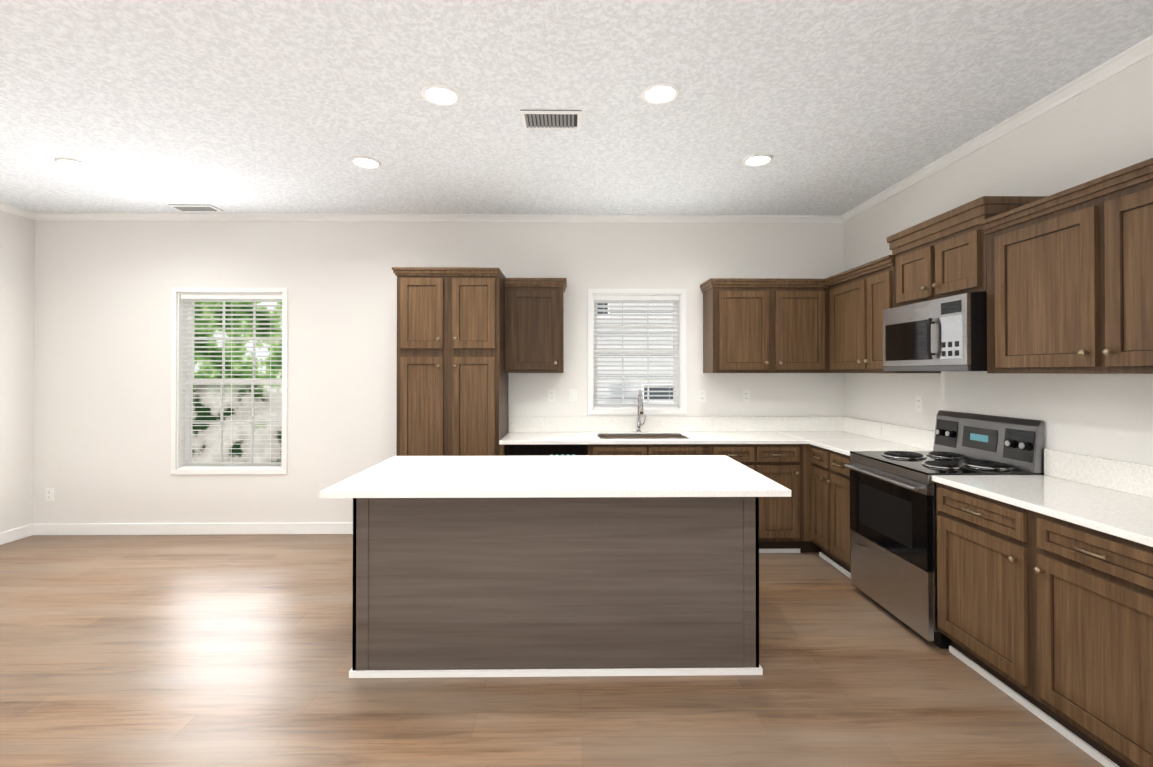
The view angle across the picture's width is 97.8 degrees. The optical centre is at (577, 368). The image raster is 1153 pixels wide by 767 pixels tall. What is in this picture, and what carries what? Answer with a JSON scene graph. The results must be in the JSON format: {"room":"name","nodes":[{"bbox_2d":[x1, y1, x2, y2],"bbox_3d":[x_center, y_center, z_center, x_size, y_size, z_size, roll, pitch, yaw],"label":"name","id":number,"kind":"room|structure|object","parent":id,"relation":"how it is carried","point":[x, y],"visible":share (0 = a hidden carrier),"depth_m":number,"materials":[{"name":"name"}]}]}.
{"room":"kitchen","nodes":[
{"label":"kitchen","id":0,"kind":"room"},
{"bbox_2d":[0,210,34,532],"bbox_3d":[-5.015,0.022,0.648,0.150,2.945,7.943,0,0,-1],"label":"wall","id":1,"kind":"structure","parent":0,"point":[17,250],"depth_m":4.48,"materials":[{"name":"paint"}]},
{"bbox_2d":[0,524,31,544],"bbox_3d":[-4.932,1.442,0.639,0.018,0.105,7.943,0,0,-1],"label":"baseboard","id":2,"kind":"structure","parent":1,"relation":"attached to","point":[15,534],"depth_m":4.46,"materials":[{"name":"white wood"}]},
{"bbox_2d":[0,202,35,219],"bbox_3d":[-4.913,-1.423,0.659,0.055,0.055,7.943,0,0,-1],"label":"crown molding","id":3,"kind":"structure","parent":1,"relation":"attached to","point":[4,207],"depth_m":4.46,"materials":[{"name":"white wood"}]},
{"bbox_2d":[33,220,843,523],"bbox_3d":[-1.246,0.051,4.742,7.791,2.945,0.150,0,0,-1],"label":"wall","id":4,"kind":"structure","parent":0,"point":[102,374],"depth_m":4.65,"materials":[{"name":"paint"}]},
{"bbox_2d":[45,488,53,500],"bbox_3d":[-4.834,1.153,4.609,0.072,0.116,0.009,0,0,-1],"label":"electrical outlet","id":5,"kind":"object","parent":4,"relation":"attached to","point":[49,494],"visible":1,"depth_m":4.61,"materials":[{"name":"white plastic"}]},
{"bbox_2d":[32,522,352,534],"bbox_3d":[-3.237,1.470,4.622,3.446,0.105,0.018,0,0,-1],"label":"baseboard","id":6,"kind":"structure","parent":4,"relation":"attached to","point":[83,528],"depth_m":4.61,"materials":[{"name":"white wood"}]},
{"bbox_2d":[171,287,287,474],"bbox_3d":[-3.203,0.111,4.709,1.054,1.718,0.166,0,0,-1],"label":"living room window","id":7,"kind":"structure","parent":4,"relation":"in","point":[183,380],"depth_m":4.67,"materials":[{"name":"white plastic"}]},
{"bbox_2d":[36,212,839,222],"bbox_3d":[-1.256,-1.395,4.649,7.350,0.055,0.055,0,0,-1],"label":"crown molding","id":8,"kind":"structure","parent":4,"relation":"attached to","point":[39,215],"depth_m":4.65,"materials":[{"name":"white wood"}]},
{"bbox_2d":[504,282,563,372],"bbox_3d":[-0.378,-0.348,4.507,0.507,0.768,0.338,0,0,-1],"label":"upper cabinet","id":9,"kind":"object","parent":4,"relation":"attached to","point":[533,311],"depth_m":4.35,"materials":[{"name":"brown wood"}]},
{"bbox_2d":[548,389,554,401],"bbox_3d":[-0.239,0.248,4.674,0.072,0.116,0.009,0,0,-1],"label":"electrical outlet","id":10,"kind":"object","parent":4,"relation":"attached to","point":[551,395],"visible":1,"depth_m":4.67,"materials":[{"name":"white plastic"}]},
{"bbox_2d":[569,389,575,401],"bbox_3d":[-0.043,0.248,4.674,0.072,0.116,0.013,0,0,-1],"label":"electrical outlet","id":11,"kind":"object","parent":4,"relation":"attached to","point":[572,395],"visible":1,"depth_m":4.67,"materials":[{"name":"white plastic"}]},
{"bbox_2d":[588,289,686,414],"bbox_3d":[0.556,-0.159,4.758,0.920,1.167,0.166,0,0,-1],"label":"window","id":12,"kind":"structure","parent":4,"relation":"in","point":[678,405],"depth_m":4.72,"materials":[{"name":"white plastic"}]},
{"bbox_2d":[509,416,842,429],"bbox_3d":[0.931,0.513,4.678,3.132,0.140,0.020,0,0,-1],"label":"backsplash","id":13,"kind":"structure","parent":4,"relation":"attached to","point":[731,422],"depth_m":4.67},
{"bbox_2d":[698,390,705,401],"bbox_3d":[1.164,0.253,4.691,0.072,0.116,0.009,0,0,-1],"label":"electrical outlet","id":14,"kind":"object","parent":4,"relation":"attached to","point":[701,395],"visible":1,"depth_m":4.69,"materials":[{"name":"white plastic"}]},
{"bbox_2d":[701,282,775,372],"bbox_3d":[1.435,-0.347,4.530,0.515,0.768,0.338,0,0,-1],"label":"upper cabinet","id":15,"kind":"object","parent":4,"relation":"attached to","point":[739,318],"depth_m":4.37,"materials":[{"name":"brown wood"}]},
{"bbox_2d":[742,390,749,401],"bbox_3d":[1.578,0.253,4.697,0.072,0.116,0.009,0,0,-1],"label":"electrical outlet","id":16,"kind":"object","parent":4,"relation":"attached to","point":[745,395],"visible":1,"depth_m":4.70,"materials":[{"name":"white plastic"}]},
{"bbox_2d":[776,282,815,372],"bbox_3d":[1.921,-0.347,4.536,0.458,0.768,0.338,0,0,-1],"label":"upper cabinet","id":17,"kind":"object","parent":4,"relation":"attached to","point":[795,301],"depth_m":4.38,"materials":[{"name":"brown wood"}]},
{"bbox_2d":[0,534,1104,766],"bbox_3d":[-1.195,1.555,0.685,7.791,0.120,8.243,0,0,-1],"label":"floor","id":18,"kind":"structure","parent":0,"point":[174,650],"depth_m":2.36,"materials":[{"name":"wood"}]},
{"bbox_2d":[392,267,508,455],"bbox_3d":[-1.062,0.355,4.334,0.857,2.332,0.658,0,0,-1],"label":"pantry cabinet","id":19,"kind":"object","parent":18,"relation":"on","point":[452,386],"visible":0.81,"depth_m":4.06,"materials":[{"name":"brown wood"}]},
{"bbox_2d":[499,442,590,455],"bbox_3d":[-0.266,1.066,4.359,0.731,0.910,0.619,0,0,-1],"label":"base cabinet","id":20,"kind":"object","parent":18,"relation":"on","point":[506,448],"depth_m":4.06,"materials":[{"name":"brown wood"}]},
{"bbox_2d":[504,444,586,455],"bbox_3d":[-0.258,1.068,4.329,0.671,0.906,0.639,0,0,-1],"label":"dishwasher","id":21,"kind":"object","parent":20,"relation":"in","point":[509,449],"depth_m":4.06,"materials":[{"name":"black metal"}]},
{"bbox_2d":[349,499,762,677],"bbox_3d":[-0.104,1.055,2.868,2.027,0.910,0.801,0,0,-1],"label":"kitchen island","id":22,"kind":"object","parent":18,"relation":"on","point":[555,566],"depth_m":2.49,"materials":[{"name":"brown wood"}]},
{"bbox_2d":[319,455,790,498],"bbox_3d":[-0.102,0.585,2.832,2.190,0.030,0.996,0,0,-1],"label":"island countertop","id":23,"kind":"structure","parent":22,"relation":"on","point":[577,476],"depth_m":2.58,"materials":[{"name":"white stone"}]},
{"bbox_2d":[591,442,710,454],"bbox_3d":[0.576,1.066,4.370,0.953,0.910,0.619,0,0,-1],"label":"base cabinet","id":24,"kind":"object","parent":18,"relation":"on","point":[597,448],"depth_m":4.07,"materials":[{"name":"brown wood"}]},
{"bbox_2d":[711,442,766,552],"bbox_3d":[1.282,1.066,4.379,0.458,0.910,0.619,0,0,-1],"label":"base cabinet","id":25,"kind":"object","parent":18,"relation":"on","point":[753,455],"depth_m":4.07,"materials":[{"name":"brown wood"}]},
{"bbox_2d":[767,442,806,552],"bbox_3d":[1.605,1.066,4.383,0.470,0.910,0.619,0,0,-1],"label":"base cabinet","id":26,"kind":"object","parent":18,"relation":"on","point":[777,449],"depth_m":4.08,"materials":[{"name":"brown wood"}]},
{"bbox_2d":[499,430,881,445],"bbox_3d":[0.935,0.596,4.374,3.132,0.030,0.627,0,0,-1],"label":"countertop","id":27,"kind":"structure","parent":26,"relation":"on","point":[513,435],"depth_m":4.39,"materials":[{"name":"white stone"}]},
{"bbox_2d":[635,390,646,433],"bbox_3d":[0.583,0.384,4.530,0.095,0.396,0.227,0,0,-1],"label":"faucet","id":28,"kind":"object","parent":27,"relation":"on","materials":[{"name":"silver metal"}]},
{"bbox_2d":[599,434,686,437],"bbox_3d":[0.562,0.704,4.368,0.774,0.238,0.405,0,0,-1],"label":"sink","id":29,"kind":"object","parent":27,"relation":"in","point":[600,435],"depth_m":4.55,"materials":[{"name":"silver metal"}]},
{"bbox_2d":[807,443,851,578],"bbox_3d":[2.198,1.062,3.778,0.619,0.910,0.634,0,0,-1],"label":"base cabinet","id":30,"kind":"object","parent":18,"relation":"on","point":[830,480],"depth_m":3.75,"materials":[{"name":"brown wood"}]},
{"bbox_2d":[809,439,924,454],"bbox_3d":[2.194,0.592,3.781,0.627,0.030,0.634,0,0,-1],"label":"countertop","id":31,"kind":"structure","parent":30,"relation":"on","point":[847,446],"depth_m":3.79,"materials":[{"name":"white stone"}]},
{"bbox_2d":[844,410,1043,648],"bbox_3d":[2.166,0.897,3.077,0.693,1.230,0.756,0,0,-1],"label":"range","id":32,"kind":"object","parent":18,"relation":"on","point":[893,510],"visible":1,"depth_m":2.95,"materials":[{"name":"silver metal"}]},
{"bbox_2d":[932,479,1024,706],"bbox_3d":[2.216,1.052,2.408,0.619,0.910,0.567,0,0,-1],"label":"base cabinet","id":33,"kind":"object","parent":18,"relation":"on","point":[981,538],"depth_m":2.38,"materials":[{"name":"brown wood"}]},
{"bbox_2d":[1021,507,1152,766],"bbox_3d":[2.223,1.048,1.855,0.619,0.910,0.539,0,0,-1],"label":"base cabinet","id":34,"kind":"object","parent":18,"relation":"on","point":[1045,597],"depth_m":1.89,"materials":[{"name":"brown wood"}]},
{"bbox_2d":[932,475,1152,542],"bbox_3d":[2.215,0.580,2.141,0.627,0.030,1.106,0,0,-1],"label":"countertop","id":35,"kind":"structure","parent":34,"relation":"on","point":[1121,512],"depth_m":2.20,"materials":[{"name":"white stone"}]},
{"bbox_2d":[0,0,1152,215],"bbox_3d":[-1.195,-1.510,0.707,7.791,0.120,8.243,0,0,-1],"label":"ceiling","id":36,"kind":"structure","parent":0,"point":[836,107],"depth_m":2.65,"materials":[{"name":"white paint"}]},
{"bbox_2d":[55,158,93,169],"bbox_3d":[-3.500,-1.425,3.506,0.196,0.011,0.196,0,0,-1],"label":"recessed light","id":37,"kind":"object","parent":36,"relation":"in","point":[74,164],"visible":0.96,"depth_m":3.50,"materials":[{"name":"white plastic"}]},
{"bbox_2d":[169,205,222,211],"bbox_3d":[-3.363,-1.416,4.443,0.360,0.015,0.160,0,0,-1],"label":"ceiling vent","id":38,"kind":"object","parent":36,"relation":"in","point":[196,208],"visible":1,"depth_m":4.43,"materials":[{"name":"grey metal"}]},
{"bbox_2d":[351,156,380,168],"bbox_3d":[-1.459,-1.425,3.482,0.196,0.011,0.196,0,0,-1],"label":"recessed light","id":39,"kind":"object","parent":36,"relation":"in","point":[365,162],"visible":1,"depth_m":3.48,"materials":[{"name":"white plastic"}]},
{"bbox_2d":[421,84,459,105],"bbox_3d":[-0.715,-1.431,2.636,0.196,0.011,0.196,0,0,-1],"label":"recessed light","id":40,"kind":"object","parent":36,"relation":"in","point":[440,95],"visible":0.98,"depth_m":2.63,"materials":[{"name":"white plastic"}]},
{"bbox_2d":[520,110,581,129],"bbox_3d":[-0.147,-1.427,2.890,0.340,0.015,0.200,0,0,-1],"label":"ceiling vent","id":41,"kind":"object","parent":36,"relation":"in","point":[553,119],"visible":1,"depth_m":2.88,"materials":[{"name":"grey metal"}]},
{"bbox_2d":[642,82,679,104],"bbox_3d":[0.434,-1.431,2.623,0.196,0.011,0.196,0,0,-1],"label":"recessed light","id":42,"kind":"object","parent":36,"relation":"in","point":[660,93],"visible":1,"depth_m":2.62,"materials":[{"name":"white plastic"}]},
{"bbox_2d":[743,154,772,166],"bbox_3d":[1.238,-1.425,3.444,0.196,0.011,0.196,0,0,-1],"label":"recessed light","id":43,"kind":"object","parent":36,"relation":"in","point":[756,160],"visible":1,"depth_m":3.44,"materials":[{"name":"white plastic"}]},
{"bbox_2d":[843,54,1152,465],"bbox_3d":[2.625,0.023,0.744,0.150,2.945,7.943,0,0,-1],"label":"wall","id":44,"kind":"structure","parent":0,"point":[1103,128],"depth_m":2.73,"materials":[{"name":"paint"}]},
{"bbox_2d":[816,266,871,372],"bbox_3d":[2.301,-0.351,4.050,0.406,0.768,0.680,0,0,-1],"label":"upper cabinet","id":45,"kind":"object","parent":44,"relation":"attached to","point":[843,302],"depth_m":4.08,"materials":[{"name":"brown wood"}]},
{"bbox_2d":[843,418,882,437],"bbox_3d":[2.491,0.511,4.396,0.020,0.140,0.583,0,0,-1],"label":"backsplash","id":46,"kind":"structure","parent":44,"relation":"attached to","point":[852,425],"depth_m":4.36,"materials":[{"name":"white stone"}]},
{"bbox_2d":[872,258,940,372],"bbox_3d":[2.340,-0.353,3.667,0.339,0.768,0.383,0,0,-1],"label":"upper cabinet","id":47,"kind":"object","parent":44,"relation":"attached to","point":[882,272],"depth_m":3.62,"materials":[{"name":"brown wood"}]},
{"bbox_2d":[888,234,927,307],"bbox_3d":[2.345,-0.621,3.279,0.339,0.409,0.389,0,0,-1],"label":"upper cabinet","id":48,"kind":"object","parent":44,"relation":"attached to","point":[909,259],"depth_m":3.30,"materials":[{"name":"brown wood"}]},
{"bbox_2d":[916,396,922,411],"bbox_3d":[2.509,0.256,3.690,0.009,0.116,0.072,0,0,-1],"label":"electrical outlet","id":49,"kind":"object","parent":44,"relation":"attached to","point":[919,403],"visible":1,"depth_m":3.68,"materials":[{"name":"white plastic"}]},
{"bbox_2d":[928,210,1023,300],"bbox_3d":[2.350,-0.623,2.898,0.339,0.409,0.372,0,0,-1],"label":"upper cabinet","id":50,"kind":"object","parent":44,"relation":"attached to","point":[953,249],"depth_m":2.89,"materials":[{"name":"brown wood"}]},
{"bbox_2d":[883,292,986,370],"bbox_3d":[2.284,-0.198,3.077,0.466,0.425,0.735,0,0,-1],"label":"microwave","id":51,"kind":"object","parent":50,"relation":"attached to","point":[949,333],"visible":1,"depth_m":2.92,"materials":[{"name":"silver metal"}]},
{"bbox_2d":[840,35,1152,222],"bbox_3d":[2.523,-1.422,0.753,0.055,0.055,7.943,0,0,-1],"label":"crown molding","id":52,"kind":"structure","parent":44,"relation":"attached to","point":[1129,57],"depth_m":2.81,"materials":[{"name":"white wood"}]},
{"bbox_2d":[882,423,1152,498],"bbox_3d":[2.510,0.500,2.848,0.020,0.140,2.510,0,0,-1],"label":"backsplash","id":53,"kind":"structure","parent":44,"relation":"attached to","point":[1135,478],"depth_m":2.48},
{"bbox_2d":[980,166,1152,373],"bbox_3d":[2.359,-0.364,2.152,0.339,0.768,1.110,0,0,-1],"label":"upper cabinet","id":54,"kind":"object","parent":44,"relation":"attached to","point":[1063,279],"depth_m":2.22,"materials":[{"name":"brown wood"}]},
{"label":"outside","id":55,"kind":"structure","parent":0,"visible":0},
{"bbox_2d":[192,302,281,461],"bbox_3d":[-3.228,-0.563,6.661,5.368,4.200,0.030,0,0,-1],"label":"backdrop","id":56,"kind":"structure","parent":55,"point":[234,457],"depth_m":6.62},
{"bbox_2d":[597,303,672,403],"bbox_3d":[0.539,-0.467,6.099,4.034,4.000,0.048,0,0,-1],"label":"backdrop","id":57,"kind":"structure","parent":55,"point":[633,376],"depth_m":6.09,"materials":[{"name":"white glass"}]}
]}

